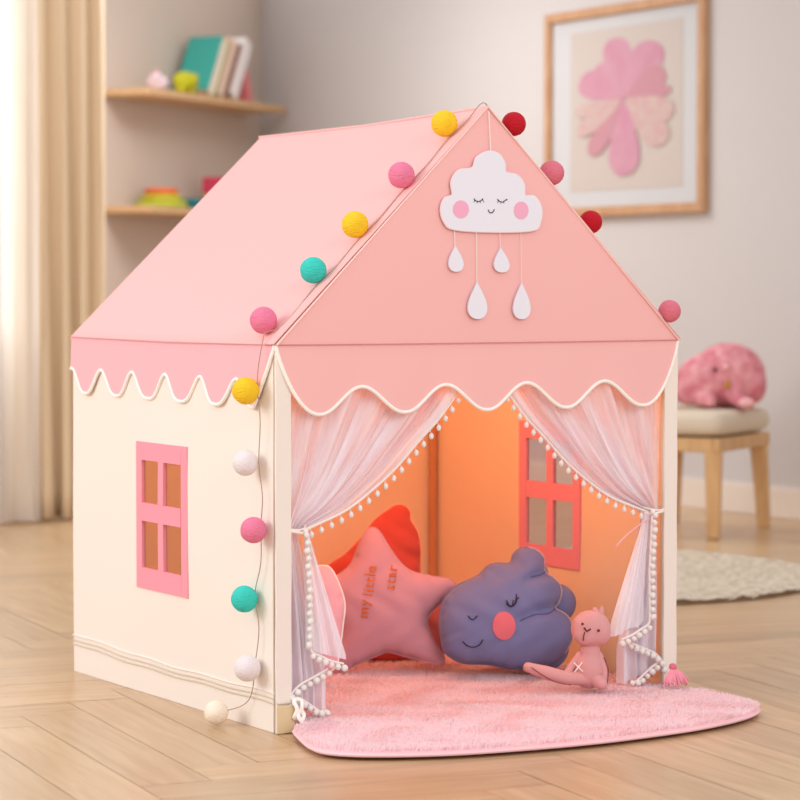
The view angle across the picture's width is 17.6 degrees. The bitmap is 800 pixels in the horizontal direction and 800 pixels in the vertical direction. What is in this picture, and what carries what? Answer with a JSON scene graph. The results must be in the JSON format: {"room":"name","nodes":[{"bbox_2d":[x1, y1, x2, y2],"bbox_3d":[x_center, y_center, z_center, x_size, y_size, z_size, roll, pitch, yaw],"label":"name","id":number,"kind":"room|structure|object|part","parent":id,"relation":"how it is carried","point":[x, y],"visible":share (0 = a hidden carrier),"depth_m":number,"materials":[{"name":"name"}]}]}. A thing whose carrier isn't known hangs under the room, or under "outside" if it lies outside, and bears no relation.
{"room":"children's room","nodes":[
{"label":"children's room","id":0,"kind":"room"},
{"bbox_2d":[0,0,40,522],"bbox_3d":[-1.947,-0.798,9.922,1.209,2.588,0.060,-1,3,-31],"label":"sheer curtain","id":1,"kind":"object","parent":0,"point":[20,453],"visible":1,"depth_m":10.20,"materials":[{"name":"white fabric"}]},
{"bbox_2d":[38,0,105,518],"bbox_3d":[-1.383,-0.819,10.390,0.438,2.588,0.107,-1,3,-31],"label":"drape","id":2,"kind":"object","parent":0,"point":[71,44],"visible":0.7,"depth_m":10.40,"materials":[{"name":"beige fabric"}]},
{"bbox_2d":[104,0,261,298],"bbox_3d":[-1.347,-0.987,13.250,0.120,2.700,2.500,1,3,25],"label":"wall","id":3,"kind":"structure","parent":0,"point":[148,144],"depth_m":13.31,"materials":[{"name":"beige paint"}]},
{"bbox_2d":[105,206,192,216],"bbox_3d":[-1.049,-0.973,13.430,0.268,0.036,1.475,1,3,25],"label":"wall shelf","id":4,"kind":"object","parent":3,"relation":"attached to","point":[165,211],"visible":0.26,"depth_m":12.81,"materials":[{"name":"brown wood"}]},
{"bbox_2d":[135,188,187,206],"bbox_3d":[-1.211,-1.025,13.065,0.270,0.100,0.270,-1,3,-31],"label":"stacking toy","id":5,"kind":"object","parent":4,"relation":"on","point":[166,197],"visible":0.94,"depth_m":12.98,"materials":[{"name":"yellow plastic"}]},
{"bbox_2d":[180,198,200,207],"bbox_3d":[-1.073,-1.015,13.365,0.140,0.055,0.140,-1,3,-31],"label":"bowl","id":6,"kind":"object","parent":4,"relation":"on","point":[192,202],"visible":0.42,"depth_m":13.30,"materials":[{"name":"teal"}]},
{"bbox_2d":[202,177,221,195],"bbox_3d":[-0.975,-1.085,13.576,0.090,0.175,0.120,1,3,25],"label":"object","id":7,"kind":"object","parent":4,"relation":"on","point":[208,183],"visible":0.3,"depth_m":13.52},
{"bbox_2d":[105,87,285,113],"bbox_3d":[-1.049,-1.552,13.405,0.268,0.036,1.475,1,3,25],"label":"wall shelf","id":8,"kind":"object","parent":3,"relation":"attached to","point":[153,95],"visible":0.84,"depth_m":13.22,"materials":[{"name":"brown wood"}]},
{"bbox_2d":[146,69,167,88],"bbox_3d":[-1.215,-1.600,12.887,0.085,0.103,0.111,2,3,36],"label":"piglet","id":9,"kind":"object","parent":8,"relation":"on","point":[156,80],"visible":0.91,"depth_m":12.85,"materials":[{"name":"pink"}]},
{"bbox_2d":[173,71,197,93],"bbox_3d":[-1.074,-1.612,13.106,0.085,0.112,0.192,2,3,33],"label":"elephant","id":10,"kind":"object","parent":8,"relation":"on","point":[187,82],"visible":1,"depth_m":13.05},
{"bbox_2d":[174,36,228,95],"bbox_3d":[-1.032,-1.733,13.400,0.200,0.323,0.225,1,3,25],"label":"book","id":11,"kind":"object","parent":8,"relation":"on","point":[204,56],"visible":0.84,"depth_m":13.38,"materials":[{"name":"teal paper"}]},
{"bbox_2d":[214,38,229,96],"bbox_3d":[-1.013,-1.735,13.478,0.170,0.322,0.212,1,3,25],"label":"book","id":12,"kind":"object","parent":8,"relation":"on","point":[226,39],"visible":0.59,"depth_m":13.47,"materials":[{"name":"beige paper"}]},
{"bbox_2d":[215,37,237,97],"bbox_3d":[-0.982,-1.743,13.544,0.170,0.331,0.234,1,3,25],"label":"book","id":13,"kind":"object","parent":8,"relation":"on","point":[232,49],"visible":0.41,"depth_m":13.51,"materials":[{"name":"beige paper"}]},
{"bbox_2d":[223,44,241,97],"bbox_3d":[-0.952,-1.732,13.610,0.170,0.303,0.190,1,3,25],"label":"book","id":14,"kind":"object","parent":8,"relation":"on","point":[226,93],"visible":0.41,"depth_m":13.57,"materials":[{"name":"brown paper"}]},
{"bbox_2d":[228,37,251,99],"bbox_3d":[-0.920,-1.754,13.667,0.180,0.342,0.243,1,3,25],"label":"book","id":15,"kind":"object","parent":8,"relation":"on","point":[240,69],"visible":0.43,"depth_m":13.63,"materials":[{"name":"white paper"}]},
{"bbox_2d":[237,69,252,101],"bbox_3d":[-0.885,-1.674,13.759,0.170,0.175,0.100,1,3,25],"label":"book","id":16,"kind":"object","parent":8,"relation":"on","point":[245,94],"visible":0.41,"depth_m":13.72,"materials":[{"name":"red paper"}]},
{"bbox_2d":[0,506,799,799],"bbox_3d":[-1.035,0.649,6.714,14.000,0.002,17.000,-1,3,-31],"label":"floor","id":17,"kind":"structure","parent":0,"point":[66,733],"depth_m":5.34,"materials":[{"name":"brown wood"}]},
{"bbox_2d":[292,654,760,756],"bbox_3d":[0.027,0.662,5.927,1.119,0.026,1.534,-1,3,-31],"label":"mat","id":18,"kind":"object","parent":17,"relation":"on","point":[407,708],"visible":0.75,"depth_m":5.55,"materials":[{"name":"pink carpet"}]},
{"bbox_2d":[292,697,305,722],"bbox_3d":[-0.213,0.656,5.431,0.028,0.057,0.024,-1,3,-31],"label":"knot","id":19,"kind":"object","parent":18,"relation":"on","point":[299,714],"visible":1,"depth_m":5.43,"materials":[{"name":"white fabric"}]},
{"bbox_2d":[318,565,345,673],"bbox_3d":[-0.191,0.504,5.928,0.133,0.249,0.075,0,2,-3],"label":"pillow","id":20,"kind":"object","parent":18,"relation":"on","point":[335,594],"visible":0.27,"depth_m":5.92,"materials":[{"name":"pink fabric"}]},
{"bbox_2d":[69,106,680,733],"bbox_3d":[-0.081,0.004,6.120,1.081,1.337,1.076,-1,3,-31],"label":"tent","id":21,"kind":"object","parent":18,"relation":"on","point":[161,505],"visible":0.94,"depth_m":5.82,"materials":[{"name":"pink fabric"}]},
{"bbox_3d":[-0.534,0.275,5.864,0.013,0.819,1.032,-1,3,-31],"label":"panel","id":22,"kind":"part","parent":21,"relation":"part of","materials":[{"name":"white fabric"}]},
{"bbox_3d":[-0.307,-0.395,5.966,0.528,0.521,1.054,-1,3,-31],"label":"roof panel","id":23,"kind":"part","parent":21,"relation":"part of","materials":[{"name":"pink fabric"}]},
{"bbox_3d":[-0.356,0.243,6.588,1.026,0.819,0.009,-1,3,-31],"label":"panel","id":24,"kind":"part","parent":21,"relation":"part of","materials":[{"name":"orange fabric"}]},
{"bbox_2d":[288,387,460,716],"bbox_3d":[-0.053,0.297,5.565,0.472,0.749,0.082,-1,3,-31],"label":"curtain","id":25,"kind":"object","parent":21,"relation":"hanging from","point":[338,455],"visible":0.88,"depth_m":5.50,"materials":[{"name":"white fabric"}]},
{"bbox_3d":[-0.193,0.644,5.473,0.088,0.048,0.005,-1,3,-31],"label":"pompom trim","id":26,"kind":"part","parent":25,"relation":"part of","materials":[{"name":"white fabric"}]},
{"bbox_3d":[-0.194,0.605,5.471,0.097,0.065,0.005,-1,3,-31],"label":"pompom trim","id":27,"kind":"part","parent":25,"relation":"part of","materials":[{"name":"white fabric"}]},
{"bbox_3d":[-0.158,0.425,5.473,0.089,0.282,0.005,-1,3,-31],"label":"pompom trim","id":28,"kind":"part","parent":25,"relation":"part of","materials":[{"name":"white fabric"}]},
{"bbox_3d":[-0.027,0.099,5.562,0.421,0.353,0.006,-1,3,-31],"label":"pompom trim","id":29,"kind":"part","parent":25,"relation":"part of","materials":[{"name":"white fabric"}]},
{"bbox_2d":[204,102,680,724],"bbox_3d":[0.135,0.019,5.662,1.151,1.343,0.169,-1,3,-23],"label":"garland","id":30,"kind":"object","parent":21,"relation":"hanging from","point":[263,320],"visible":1,"depth_m":5.47,"materials":[{"name":"multicoloured fabric"}]},
{"bbox_2d":[440,111,542,318],"bbox_3d":[0.201,-0.404,5.644,0.269,0.454,0.008,-1,3,-31],"label":"mobile","id":31,"kind":"object","parent":21,"relation":"hanging from","point":[485,197],"visible":1,"depth_m":5.64,"materials":[{"name":"white fabric"}]},
{"bbox_3d":[0.367,0.251,6.406,0.013,0.819,1.032,-1,3,-31],"label":"panel","id":32,"kind":"part","parent":21,"relation":"part of","materials":[{"name":"orange fabric"}]},
{"bbox_2d":[506,383,666,685],"bbox_3d":[0.407,0.285,5.842,0.472,0.749,0.082,-1,3,-31],"label":"curtain","id":33,"kind":"object","parent":21,"relation":"hanging from","point":[611,443],"visible":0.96,"depth_m":5.90,"materials":[{"name":"white fabric"}]},
{"bbox_3d":[0.390,0.088,5.812,0.421,0.353,0.006,-1,3,-31],"label":"pompom trim","id":34,"kind":"part","parent":33,"relation":"part of","materials":[{"name":"white fabric"}]},
{"bbox_2d":[616,517,650,546],"bbox_3d":[0.538,0.297,5.893,0.117,0.070,0.006,-2,3,-34],"label":"ribbon","id":35,"kind":"object","parent":33,"relation":"attached to","point":[649,517],"visible":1,"depth_m":5.89,"materials":[{"name":"pink"}]},
{"bbox_3d":[0.542,0.407,5.895,0.089,0.282,0.005,-1,3,-31],"label":"pompom trim","id":36,"kind":"part","parent":33,"relation":"part of","materials":[{"name":"white fabric"}]},
{"bbox_3d":[0.567,0.624,5.931,0.088,0.048,0.005,-1,3,-31],"label":"pompom trim","id":37,"kind":"part","parent":33,"relation":"part of","materials":[{"name":"white fabric"}]},
{"bbox_3d":[0.568,0.585,5.930,0.097,0.065,0.005,-1,3,-31],"label":"pompom trim","id":38,"kind":"part","parent":33,"relation":"part of","materials":[{"name":"white fabric"}]},
{"bbox_2d":[328,504,421,662],"bbox_3d":[-0.057,0.452,6.349,0.283,0.388,0.122,0,2,-3],"label":"cushion","id":39,"kind":"object","parent":18,"relation":"on","point":[395,523],"visible":0.27,"depth_m":6.34,"materials":[{"name":"red fabric"}]},
{"bbox_2d":[332,527,455,673],"bbox_3d":[-0.033,0.476,6.122,0.335,0.345,0.124,0,2,-3],"label":"cushion","id":40,"kind":"object","parent":18,"relation":"on","point":[389,605],"visible":0.91,"depth_m":6.08,"materials":[{"name":"pink fabric"}]},
{"bbox_2d":[428,604,444,653],"bbox_3d":[0.083,0.539,6.236,0.127,0.161,0.062,0,2,1],"label":"pillow","id":41,"kind":"object","parent":18,"relation":"on","point":[433,620],"visible":0.14,"depth_m":6.21,"materials":[{"name":"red fabric"}]},
{"bbox_2d":[439,547,575,669],"bbox_3d":[0.254,0.497,6.095,0.314,0.297,0.237,0,3,9],"label":"cushion","id":42,"kind":"object","parent":18,"relation":"on","point":[513,614],"visible":0.99,"depth_m":6.02,"materials":[{"name":"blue fabric"}]},
{"bbox_2d":[523,606,610,689],"bbox_3d":[0.377,0.560,5.824,0.200,0.187,0.082,0,2,-2],"label":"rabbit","id":43,"kind":"object","parent":18,"relation":"on","point":[588,668],"visible":1,"depth_m":5.80},
{"bbox_3d":[0.361,0.618,5.808,0.166,0.055,0.039,0,3,-10],"label":"leg","id":44,"kind":"part","parent":43,"relation":"part of","materials":[{"name":"pink fabric"}]},
{"bbox_3d":[0.390,0.597,5.820,0.059,0.055,0.018,-2,4,-45],"label":"arm","id":45,"kind":"part","parent":43,"relation":"part of","materials":[{"name":"pink fabric"}]},
{"bbox_3d":[0.446,0.633,5.812,0.032,0.038,0.052,-1,3,-31],"label":"leg","id":46,"kind":"part","parent":43,"relation":"part of","materials":[{"name":"pink fabric"}]},
{"bbox_3d":[0.457,0.611,5.825,0.025,0.083,0.040,-1,3,-31],"label":"arm","id":47,"kind":"part","parent":43,"relation":"part of","materials":[{"name":"pink fabric"}]},
{"bbox_2d":[663,663,688,687],"bbox_3d":[0.629,0.628,5.887,0.076,0.053,0.040,-1,3,-31],"label":"tassel","id":48,"kind":"object","parent":18,"relation":"on","point":[673,675],"visible":1,"depth_m":5.88,"materials":[{"name":"pink fabric"}]},
{"bbox_2d":[677,405,770,538],"bbox_3d":[1.137,0.268,9.968,0.453,0.481,0.618,1,3,28],"label":"stool","id":49,"kind":"object","parent":17,"relation":"on","point":[713,431],"visible":0.56,"depth_m":9.69,"materials":[{"name":"brown wood"}]},
{"bbox_3d":[1.097,0.319,10.277,0.072,0.353,0.114,1,3,14],"label":"leg","id":50,"kind":"part","parent":49,"relation":"part of","materials":[{"name":"brown wood"}]},
{"bbox_3d":[1.174,0.347,9.654,0.065,0.344,0.065,1,3,14],"label":"leg","id":51,"kind":"part","parent":49,"relation":"part of","materials":[{"name":"brown wood"}]},
{"bbox_2d":[677,343,766,408],"bbox_3d":[1.240,-0.095,9.936,0.338,0.250,0.298,1,3,23],"label":"plush animal","id":52,"kind":"object","parent":49,"relation":"on","point":[728,375],"visible":0.98,"depth_m":9.86},
{"bbox_3d":[1.134,0.156,9.945,0.420,0.053,0.560,1,3,28],"label":"seat frame","id":53,"kind":"part","parent":49,"relation":"part of","materials":[{"name":"brown wood"}]},
{"bbox_3d":[1.413,0.326,10.107,0.073,0.352,0.107,1,3,14],"label":"leg","id":54,"kind":"part","parent":49,"relation":"part of","materials":[{"name":"brown wood"}]},
{"bbox_2d":[676,550,799,604],"bbox_3d":[0.575,0.562,8.382,1.586,0.026,1.586,-1,3,-31],"label":"round rug","id":55,"kind":"object","parent":17,"relation":"on","point":[703,577],"visible":0.16,"depth_m":8.16,"materials":[{"name":"carpet"}]},
{"bbox_2d":[261,0,799,487],"bbox_3d":[2.240,-0.823,9.483,0.120,2.700,11.469,-1,3,-31],"label":"wall","id":56,"kind":"structure","parent":0,"point":[732,269],"depth_m":11.11,"materials":[{"name":"grey paint"}]},
{"bbox_2d":[544,0,709,215],"bbox_3d":[0.986,-1.285,11.389,0.038,0.933,1.190,-1,3,-31],"label":"framed print","id":57,"kind":"object","parent":56,"relation":"attached to","point":[627,84],"visible":0.98,"depth_m":11.34,"materials":[{"name":"pink paper"}]},
{"bbox_2d":[681,476,799,519],"bbox_3d":[2.160,0.462,9.538,0.018,0.128,11.350,-1,3,-31],"label":"baseboard","id":58,"kind":"structure","parent":56,"relation":"attached to","point":[737,497],"depth_m":10.74,"materials":[{"name":"beige wood"}]}
]}

